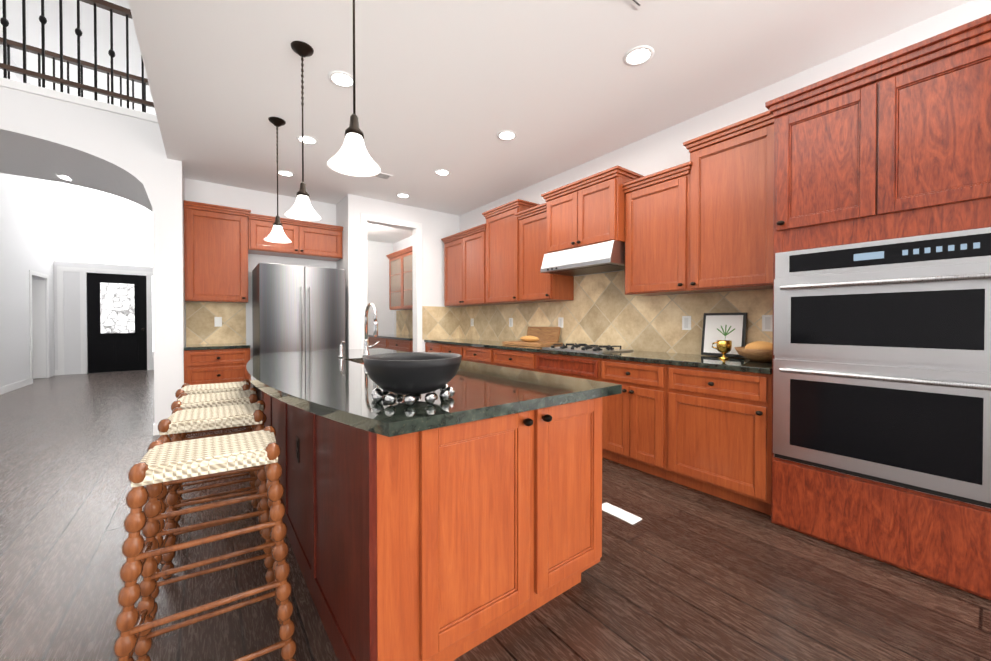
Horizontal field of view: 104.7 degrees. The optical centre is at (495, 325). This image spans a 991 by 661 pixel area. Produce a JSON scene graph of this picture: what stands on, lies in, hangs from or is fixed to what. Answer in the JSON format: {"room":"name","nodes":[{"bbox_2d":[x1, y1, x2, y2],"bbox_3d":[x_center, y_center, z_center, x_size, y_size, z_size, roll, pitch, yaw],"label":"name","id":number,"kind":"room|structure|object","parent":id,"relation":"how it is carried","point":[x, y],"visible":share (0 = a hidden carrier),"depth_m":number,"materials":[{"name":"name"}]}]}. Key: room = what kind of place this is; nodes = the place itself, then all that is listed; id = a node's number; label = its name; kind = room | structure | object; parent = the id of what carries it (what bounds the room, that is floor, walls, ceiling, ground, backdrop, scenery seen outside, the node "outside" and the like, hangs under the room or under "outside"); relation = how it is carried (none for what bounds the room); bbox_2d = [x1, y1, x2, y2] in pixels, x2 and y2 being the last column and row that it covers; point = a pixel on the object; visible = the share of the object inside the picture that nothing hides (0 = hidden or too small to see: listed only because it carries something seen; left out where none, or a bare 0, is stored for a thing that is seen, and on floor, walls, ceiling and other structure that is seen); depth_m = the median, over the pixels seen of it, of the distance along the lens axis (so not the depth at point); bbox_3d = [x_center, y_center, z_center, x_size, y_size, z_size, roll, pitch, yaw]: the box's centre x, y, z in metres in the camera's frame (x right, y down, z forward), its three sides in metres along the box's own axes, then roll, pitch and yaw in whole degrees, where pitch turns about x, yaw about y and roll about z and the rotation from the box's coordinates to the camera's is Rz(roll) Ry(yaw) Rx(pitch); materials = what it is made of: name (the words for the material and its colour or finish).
{"room":"kitchen","nodes":[
{"label":"kitchen","id":0,"kind":"room"},
{"bbox_2d":[0,44,54,394],"bbox_3d":[-8.100,-1.774,6.138,0.135,5.800,5.700,0,1,-37],"label":"wall","id":1,"kind":"structure","parent":0,"point":[26,229],"depth_m":7.01,"materials":[{"name":"white paint"}]},
{"bbox_2d":[32,279,45,378],"bbox_3d":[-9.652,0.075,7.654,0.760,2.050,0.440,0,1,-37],"label":"interior door","id":2,"kind":"structure","parent":1,"relation":"in","point":[38,329],"depth_m":7.95,"materials":[{"name":"white paint"}]},
{"bbox_2d":[0,0,155,114],"bbox_3d":[-4.529,-4.681,2.100,11.535,0.100,16.800,0,1,-37],"label":"wall","id":3,"kind":"structure","parent":0,"point":[33,22],"depth_m":6.31,"materials":[{"name":"white paint"}]},
{"bbox_2d":[0,77,164,211],"bbox_3d":[-7.060,-0.504,2.365,7.760,3.340,1.650,0,1,-37],"label":"wall","id":4,"kind":"structure","parent":0,"point":[49,134],"depth_m":3.80,"materials":[{"name":"white paint"}]},
{"bbox_2d":[59,176,71,180],"bbox_3d":[-5.041,-1.741,4.525,0.170,0.001,0.170,0,1,-37],"label":"recessed light","id":5,"kind":"object","parent":4,"relation":"in","point":[65,177],"visible":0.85,"depth_m":4.49,"materials":[{"name":"white"}]},
{"bbox_2d":[0,0,154,112],"bbox_3d":[-6.639,-2.693,1.783,7.758,1.050,0.070,0,1,-37],"label":"balcony railing","id":6,"kind":"object","parent":4,"relation":"on","point":[6,67],"visible":0.67,"depth_m":3.69,"materials":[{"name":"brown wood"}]},
{"bbox_2d":[32,260,153,374],"bbox_3d":[-9.563,-1.801,8.686,11.385,5.800,0.170,0,1,-37],"label":"wall","id":7,"kind":"structure","parent":0,"point":[70,317],"depth_m":8.66,"materials":[{"name":"white paint"}]},
{"bbox_2d":[87,273,146,372],"bbox_3d":[-8.964,-0.065,9.068,1.012,2.312,0.149,0,1,-37],"label":"front door","id":8,"kind":"structure","parent":7,"relation":"in","point":[117,320],"depth_m":9.06,"materials":[{"name":"black paint"}]},
{"bbox_2d":[152,276,153,350],"bbox_3d":[-8.408,-0.295,9.557,0.260,1.870,0.035,0,1,-37],"label":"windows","id":9,"kind":"structure","parent":7,"relation":"in","point":[152,313],"depth_m":9.48,"materials":[{"name":"white"}]},
{"bbox_2d":[52,181,152,266],"bbox_3d":[-9.307,-2.942,8.761,3.160,2.980,0.030,0,1,-37],"label":"wall","id":10,"kind":"structure","parent":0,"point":[92,226],"depth_m":8.86,"materials":[{"name":"white paint"}]},
{"bbox_2d":[152,148,185,435],"bbox_3d":[-3.697,-0.355,4.342,0.252,3.000,0.732,0,1,-37],"label":"wall","id":11,"kind":"structure","parent":0,"point":[168,199],"depth_m":4.06,"materials":[{"name":"white paint"}]},
{"bbox_2d":[185,178,335,387],"bbox_3d":[-3.086,-0.324,5.187,1.740,2.920,0.120,0,1,-37],"label":"wall","id":12,"kind":"structure","parent":0,"point":[259,202],"depth_m":5.03,"materials":[{"name":"white paint"}]},
{"bbox_2d":[184,204,247,302],"bbox_3d":[-3.390,-0.833,4.653,0.611,1.090,0.350,0,1,-37],"label":"upper cabinet","id":13,"kind":"object","parent":12,"relation":"attached to","point":[221,243],"depth_m":4.51,"materials":[{"name":"brown wood"}]},
{"bbox_2d":[186,302,245,344],"bbox_3d":[-3.495,-0.031,4.797,0.606,0.513,0.010,0,1,-37],"label":"backsplash","id":14,"kind":"structure","parent":12,"relation":"attached to","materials":[{"name":"tile"}]},
{"bbox_2d":[214,317,221,326],"bbox_3d":[-3.482,-0.050,4.797,0.075,0.120,0.006,0,1,-37],"label":"outlet","id":15,"kind":"object","parent":14,"relation":"attached to","point":[218,321],"visible":1,"depth_m":4.80,"materials":[{"name":"white plastic"}]},
{"bbox_2d":[248,216,342,260],"bbox_3d":[-2.696,-1.144,5.172,1.116,0.401,0.350,0,1,-37],"label":"upper cabinet","id":16,"kind":"object","parent":12,"relation":"attached to","point":[308,241],"depth_m":5.05,"materials":[{"name":"brown wood"}]},
{"bbox_2d":[336,194,363,349],"bbox_3d":[-2.759,-0.336,6.348,0.180,2.920,2.818,0,1,-37],"label":"wall","id":17,"kind":"structure","parent":0,"point":[356,214],"depth_m":5.25,"materials":[{"name":"white paint"}]},
{"bbox_2d":[367,240,392,337],"bbox_3d":[-2.951,-0.354,8.043,1.915,2.920,0.120,0,1,-37],"label":"wall","id":18,"kind":"structure","parent":0,"point":[377,277],"depth_m":8.29,"materials":[{"name":"white paint"}]},
{"bbox_2d":[364,197,459,351],"bbox_3d":[-1.255,-0.330,5.817,1.583,2.920,0.158,0,1,-37],"label":"wall","id":19,"kind":"structure","parent":0,"point":[428,227],"depth_m":5.84,"materials":[{"name":"white paint"}]},
{"bbox_2d":[0,370,990,660],"bbox_3d":[-4.509,1.193,2.177,11.585,0.050,16.800,0,1,-37],"label":"floor","id":20,"kind":"structure","parent":0,"point":[678,572],"depth_m":1.74,"materials":[{"name":"brown wood"}]},
{"bbox_2d":[114,426,296,660],"bbox_3d":[-0.935,0.781,1.272,0.464,0.793,0.336,0,1,-33],"label":"bar stool","id":21,"kind":"object","parent":20,"relation":"on","point":[156,466],"visible":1,"depth_m":1.24,"materials":[{"name":"brown wood"}]},
{"bbox_2d":[160,387,261,563],"bbox_3d":[-1.537,0.772,2.121,0.464,0.793,0.336,0,1,-33],"label":"bar stool","id":22,"kind":"object","parent":20,"relation":"on","point":[184,401],"visible":0.27,"depth_m":2.07,"materials":[{"name":"beige wicker"}]},
{"bbox_2d":[150,400,274,618],"bbox_3d":[-1.274,0.776,1.755,0.464,0.794,0.336,0,1,-30],"label":"bar stool","id":23,"kind":"object","parent":20,"relation":"on","point":[178,422],"visible":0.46,"depth_m":1.69,"materials":[{"name":"beige wicker"}]},
{"bbox_2d":[175,379,257,507],"bbox_3d":[-1.794,0.768,2.453,0.464,0.793,0.336,0,1,-33],"label":"bar stool","id":24,"kind":"object","parent":20,"relation":"on","point":[187,388],"visible":0.19,"depth_m":2.42,"materials":[{"name":"beige wicker"}]},
{"bbox_2d":[184,302,249,384],"bbox_3d":[-3.296,0.429,4.537,0.606,1.428,0.674,0,1,-37],"label":"base cabinet","id":25,"kind":"object","parent":20,"relation":"on","point":[213,354],"visible":0.71,"depth_m":4.61,"materials":[{"name":"brown wood"}]},
{"bbox_2d":[184,343,249,350],"bbox_3d":[-3.305,0.246,4.547,0.606,0.035,0.640,0,1,-37],"label":"countertop","id":26,"kind":"structure","parent":25,"relation":"on","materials":[{"name":"stone"}]},
{"bbox_2d":[252,263,344,399],"bbox_3d":[-2.533,0.208,4.923,0.940,1.862,0.916,0,1,-37],"label":"refrigerator","id":27,"kind":"object","parent":20,"relation":"on","point":[295,308],"visible":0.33,"depth_m":4.57,"materials":[{"name":"silver metal"}]},
{"bbox_2d":[368,338,383,348],"bbox_3d":[-2.088,0.670,7.721,0.631,0.880,1.050,0,1,-37],"label":"base cabinet","id":28,"kind":"object","parent":20,"relation":"on","point":[371,341],"depth_m":7.55,"materials":[{"name":"brown wood"}]},
{"bbox_2d":[384,338,412,351],"bbox_3d":[-1.456,0.678,6.883,0.631,0.880,1.050,0,1,-37],"label":"base cabinet","id":29,"kind":"object","parent":20,"relation":"on","point":[401,339],"depth_m":6.64,"materials":[{"name":"brown wood"}]},
{"bbox_2d":[368,334,412,337],"bbox_3d":[-1.776,0.217,7.294,0.641,0.035,2.100,0,1,-37],"label":"countertop","id":30,"kind":"structure","parent":29,"relation":"on","point":[390,335],"depth_m":7.62,"materials":[{"name":"black stone"}]},
{"bbox_2d":[425,342,437,351],"bbox_3d":[-0.679,0.690,5.850,0.631,0.880,0.525,0,1,-37],"label":"base cabinet","id":31,"kind":"object","parent":20,"relation":"on","point":[429,346],"depth_m":5.69,"materials":[{"name":"brown wood"}]},
{"bbox_2d":[258,352,621,660],"bbox_3d":[-0.725,0.725,2.487,1.137,0.880,2.772,0,1,-37],"label":"kitchen island","id":32,"kind":"object","parent":20,"relation":"on","point":[465,517],"depth_m":1.35,"materials":[{"name":"brown wood"}]},
{"bbox_2d":[296,435,298,462],"bbox_3d":[-0.982,0.611,1.892,0.006,0.120,0.070,0,1,-37],"label":"outlet","id":33,"kind":"object","parent":32,"relation":"attached to","point":[297,448],"visible":0.98,"depth_m":1.88,"materials":[{"name":"black"}]},
{"bbox_2d":[246,356,621,455],"bbox_3d":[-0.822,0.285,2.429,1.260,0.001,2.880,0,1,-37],"label":"island countertop","id":34,"kind":"structure","parent":32,"relation":"on","point":[317,430],"depth_m":1.56,"materials":[{"name":"black stone"}]},
{"bbox_2d":[338,340,344,357],"bbox_3d":[-1.155,0.176,2.878,0.040,0.130,0.100,0,1,-37],"label":"soap dispenser","id":35,"kind":"object","parent":34,"relation":"on","point":[341,351],"visible":1,"depth_m":2.89,"materials":[{"name":"silver metal"}]},
{"bbox_2d":[338,360,364,367],"bbox_3d":[-0.791,0.371,2.729,0.464,0.202,0.524,0,1,-37],"label":"sink","id":36,"kind":"object","parent":34,"relation":"in","point":[357,363],"depth_m":2.55,"materials":[{"name":"silver metal"}]},
{"bbox_2d":[362,303,379,355],"bbox_3d":[-0.927,0.032,2.961,0.141,0.418,0.256,0,1,-37],"label":"pull-down faucet","id":37,"kind":"object","parent":34,"relation":"on","point":[375,334],"visible":1,"depth_m":3.00,"materials":[{"name":"silver metal"}]},
{"bbox_2d":[363,352,461,405],"bbox_3d":[-0.292,0.183,1.362,0.344,0.150,0.344,0,1,-37],"label":"decorative bowl","id":38,"kind":"object","parent":34,"relation":"on","point":[409,375],"visible":1,"depth_m":1.25,"materials":[{"name":"black"}]},
{"bbox_2d":[438,342,461,359],"bbox_3d":[-0.352,0.694,5.417,0.631,0.880,0.560,0,1,-37],"label":"base cabinet","id":39,"kind":"object","parent":20,"relation":"on","point":[445,347],"depth_m":5.26,"materials":[{"name":"brown wood"}]},
{"bbox_2d":[462,346,489,363],"bbox_3d":[0.015,0.700,4.930,0.631,0.880,0.660,0,1,-37],"label":"base cabinet","id":40,"kind":"object","parent":20,"relation":"on","point":[478,354],"depth_m":4.74,"materials":[{"name":"brown wood"}]},
{"bbox_2d":[490,346,533,370],"bbox_3d":[0.433,0.705,4.375,0.631,0.880,0.730,0,1,-37],"label":"base cabinet","id":41,"kind":"object","parent":20,"relation":"on","point":[518,359],"depth_m":4.18,"materials":[{"name":"brown wood"}]},
{"bbox_2d":[534,350,597,380],"bbox_3d":[0.894,0.712,3.764,0.631,0.880,0.800,0,1,-37],"label":"base cabinet","id":42,"kind":"object","parent":20,"relation":"on","point":[582,366],"depth_m":3.55,"materials":[{"name":"brown wood"}]},
{"bbox_2d":[602,502,641,524],"bbox_3d":[0.766,1.162,2.375,0.100,0.008,0.260,0,1,-37],"label":"floor vent","id":43,"kind":"object","parent":20,"relation":"in","point":[628,517],"visible":0.94,"depth_m":2.36,"materials":[{"name":"white metal"}]},
{"bbox_2d":[598,358,661,477],"bbox_3d":[1.312,0.718,3.209,0.631,0.880,0.590,0,1,-37],"label":"base cabinet","id":44,"kind":"object","parent":20,"relation":"on","point":[632,418],"depth_m":3.00,"materials":[{"name":"brown wood"}]},
{"bbox_2d":[662,362,771,514],"bbox_3d":[1.685,0.723,2.714,0.631,0.880,0.650,0,1,-37],"label":"base cabinet","id":45,"kind":"object","parent":20,"relation":"on","point":[680,409],"depth_m":2.50,"materials":[{"name":"brown wood"}]},
{"bbox_2d":[422,338,771,369],"bbox_3d":[0.518,0.249,4.249,0.641,0.036,4.515,0,1,-37],"label":"countertop","id":46,"kind":"structure","parent":45,"relation":"on","point":[642,355],"depth_m":3.12,"materials":[{"name":"black stone"}]},
{"bbox_2d":[502,327,562,346],"bbox_3d":[0.451,0.121,4.462,0.433,0.214,0.660,0,1,-37],"label":"cutting board","id":47,"kind":"object","parent":46,"relation":"on","point":[542,336],"visible":0.94,"depth_m":4.46,"materials":[{"name":"brown wood"}]},
{"bbox_2d":[542,343,633,352],"bbox_3d":[0.887,0.212,3.754,0.455,0.047,0.760,0,1,-37],"label":"gas cooktop","id":48,"kind":"object","parent":46,"relation":"in","point":[594,348],"visible":1,"depth_m":3.62,"materials":[{"name":"silver metal"}]},
{"bbox_2d":[712,340,731,358],"bbox_3d":[1.690,0.177,2.859,0.100,0.135,0.140,0,1,-37],"label":"goblet","id":49,"kind":"object","parent":46,"relation":"on","point":[724,347],"visible":1,"depth_m":2.81,"materials":[{"name":"gold metal"}]},
{"bbox_2d":[701,312,746,357],"bbox_3d":[1.786,0.069,2.995,0.065,0.339,0.310,0,1,-37],"label":"framed art","id":50,"kind":"object","parent":46,"relation":"on","point":[725,326],"visible":0.85,"depth_m":2.99,"materials":[{"name":"black"}]},
{"bbox_2d":[734,341,772,361],"bbox_3d":[1.851,0.177,2.661,0.320,0.140,0.320,0,1,-37],"label":"bowl","id":51,"kind":"object","parent":46,"relation":"on","point":[758,351],"visible":0.79,"depth_m":2.59,"materials":[{"name":"brown wood"}]},
{"bbox_2d":[765,14,990,599],"bbox_3d":[2.124,-0.068,2.075,0.688,2.475,0.935,0,1,-37],"label":"tall cabinet","id":52,"kind":"object","parent":20,"relation":"on","point":[895,144],"visible":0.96,"depth_m":1.85,"materials":[{"name":"brown wood"}]},
{"bbox_2d":[773,227,990,508],"bbox_3d":[2.093,0.174,2.055,0.705,1.190,0.839,0,1,-37],"label":"double wall oven","id":53,"kind":"object","parent":52,"relation":"in","point":[882,364],"visible":1,"depth_m":1.83,"materials":[{"name":"silver metal"}]},
{"bbox_2d":[128,0,970,243],"bbox_3d":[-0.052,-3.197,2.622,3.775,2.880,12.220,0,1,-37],"label":"ceiling","id":54,"kind":"structure","parent":0,"point":[454,87],"depth_m":2.69,"materials":[{"name":"white paint"}]},
{"bbox_2d":[264,117,290,242],"bbox_3d":[-1.878,-1.248,3.291,0.208,1.030,0.208,0,1,-37],"label":"pendant light","id":55,"kind":"object","parent":54,"relation":"hanging from","point":[277,234],"visible":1,"depth_m":3.28,"materials":[{"name":"white glass"}]},
{"bbox_2d":[276,170,294,176],"bbox_3d":[-2.445,-1.772,4.447,0.190,0.005,0.190,0,1,-37],"label":"recessed light","id":56,"kind":"object","parent":54,"relation":"in","point":[285,173],"visible":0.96,"depth_m":4.45,"materials":[{"name":"white paint"}]},
{"bbox_2d":[285,41,320,220],"bbox_3d":[-1.222,-1.224,2.421,0.208,1.060,0.208,0,1,-37],"label":"pendant light","id":57,"kind":"object","parent":54,"relation":"hanging from","point":[301,209],"visible":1,"depth_m":2.41,"materials":[{"name":"white glass"}]},
{"bbox_2d":[296,135,317,144],"bbox_3d":[-1.789,-1.764,3.629,0.190,0.005,0.190,0,1,-37],"label":"recessed light","id":58,"kind":"object","parent":54,"relation":"in","point":[309,140],"visible":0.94,"depth_m":3.62,"materials":[{"name":"white paint"}]},
{"bbox_2d":[328,71,355,87],"bbox_3d":[-1.093,-1.754,2.725,0.190,0.005,0.190,0,1,-37],"label":"recessed light","id":59,"kind":"object","parent":54,"relation":"in","point":[342,79],"visible":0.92,"depth_m":2.72,"materials":[{"name":"white paint"}]},
{"bbox_2d":[327,0,380,176],"bbox_3d":[-0.583,-1.200,1.573,0.208,1.090,0.208,0,1,-37],"label":"pendant light","id":60,"kind":"object","parent":54,"relation":"hanging from","point":[351,157],"visible":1,"depth_m":1.57,"materials":[{"name":"white glass"}]},
{"bbox_2d":[374,172,392,179],"bbox_3d":[-1.378,-1.771,4.482,0.300,0.009,0.150,0,1,-37],"label":"ceiling vent","id":61,"kind":"object","parent":54,"relation":"in","point":[380,175],"depth_m":4.52,"materials":[{"name":"white metal"}]},
{"bbox_2d":[396,193,409,197],"bbox_3d":[-1.265,-1.781,5.232,0.190,0.005,0.190,0,1,-37],"label":"recessed light","id":62,"kind":"object","parent":54,"relation":"in","point":[402,195],"visible":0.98,"depth_m":5.22,"materials":[{"name":"white paint"}]},
{"bbox_2d":[434,169,450,175],"bbox_3d":[-0.614,-1.772,4.422,0.190,0.005,0.190,0,1,-37],"label":"recessed light","id":63,"kind":"object","parent":54,"relation":"in","point":[441,172],"visible":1,"depth_m":4.42,"materials":[{"name":"white paint"}]},
{"bbox_2d":[497,130,516,140],"bbox_3d":[0.105,-1.763,3.543,0.190,0.005,0.190,0,1,-37],"label":"recessed light","id":64,"kind":"object","parent":54,"relation":"in","point":[506,135],"visible":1,"depth_m":3.54,"materials":[{"name":"white paint"}]},
{"bbox_2d":[623,45,653,65],"bbox_3d":[0.930,-1.752,2.483,0.190,0.005,0.190,0,1,-37],"label":"recessed light","id":65,"kind":"object","parent":54,"relation":"in","point":[639,55],"visible":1,"depth_m":2.48,"materials":[{"name":"white paint"}]},
{"bbox_2d":[628,0,650,9],"bbox_3d":[0.761,-1.744,1.897,0.300,0.009,0.300,0,1,-37],"label":"ceiling vent","id":66,"kind":"object","parent":54,"relation":"in","point":[638,4],"depth_m":2.06,"materials":[{"name":"white paint"}]},
{"bbox_2d":[393,0,990,333],"bbox_3d":[1.431,-0.308,3.695,0.150,2.920,12.100,0,1,-37],"label":"wall","id":67,"kind":"structure","parent":0,"point":[664,149],"depth_m":3.13,"materials":[{"name":"white paint"}]},
{"bbox_2d":[388,254,397,309],"bbox_3d":[-1.832,-0.852,7.614,0.330,1.065,0.704,0,1,-37],"label":"upper cabinet","id":68,"kind":"object","parent":67,"relation":"attached to","point":[393,260],"depth_m":7.62,"materials":[{"name":"brown wood"}]},
{"bbox_2d":[396,310,412,334],"bbox_3d":[-1.523,-0.059,7.482,0.010,0.513,2.100,0,1,-37],"label":"backsplash","id":69,"kind":"structure","parent":67,"relation":"attached to","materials":[{"name":"tile"}]},
{"bbox_2d":[398,250,412,309],"bbox_3d":[-1.473,-0.847,7.138,0.330,1.065,0.704,0,1,-37],"label":"upper cabinet","id":70,"kind":"object","parent":67,"relation":"attached to","point":[400,280],"depth_m":7.16,"materials":[{"name":"brown wood"}]},
{"bbox_2d":[422,270,772,357],"bbox_3d":[0.504,-0.159,4.237,0.676,0.780,4.519,0,1,-37],"label":"backsplash","id":71,"kind":"structure","parent":67,"relation":"attached to","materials":[{"name":"tile"}]},
{"bbox_2d":[509,318,512,326],"bbox_3d":[0.208,-0.044,5.170,0.007,0.120,0.074,0,1,-37],"label":"outlet","id":72,"kind":"object","parent":71,"relation":"attached to","point":[510,319],"depth_m":5.16,"materials":[{"name":"white plastic"}]},
{"bbox_2d":[558,317,562,327],"bbox_3d":[0.758,-0.036,4.440,0.007,0.120,0.074,0,1,-37],"label":"outlet","id":73,"kind":"object","parent":71,"relation":"attached to","point":[560,319],"depth_m":4.44,"materials":[{"name":"white plastic"}]},
{"bbox_2d":[682,316,690,329],"bbox_3d":[1.637,-0.024,3.274,0.007,0.120,0.074,0,1,-37],"label":"outlet","id":74,"kind":"object","parent":71,"relation":"attached to","point":[686,320],"depth_m":3.27,"materials":[{"name":"white plastic"}]},
{"bbox_2d":[762,315,772,330],"bbox_3d":[1.996,-0.018,2.798,0.007,0.120,0.074,0,1,-37],"label":"outlet","id":75,"kind":"object","parent":71,"relation":"attached to","point":[767,322],"depth_m":2.80,"materials":[{"name":"white plastic"}]},
{"bbox_2d":[441,110,773,306],"bbox_3d":[0.594,-0.884,4.260,0.492,1.200,4.440,0,1,-37],"label":"upper cabinet","id":76,"kind":"object","parent":67,"relation":"attached to","point":[701,221],"visible":0.96,"depth_m":3.17,"materials":[{"name":"brown wood"}]},
{"bbox_2d":[540,240,624,275],"bbox_3d":[0.929,-0.646,3.776,0.522,0.202,0.870,0,1,-37],"label":"range hood","id":77,"kind":"object","parent":76,"relation":"attached to","point":[608,256],"visible":0.9,"depth_m":3.58,"materials":[{"name":"silver metal"}]}
]}

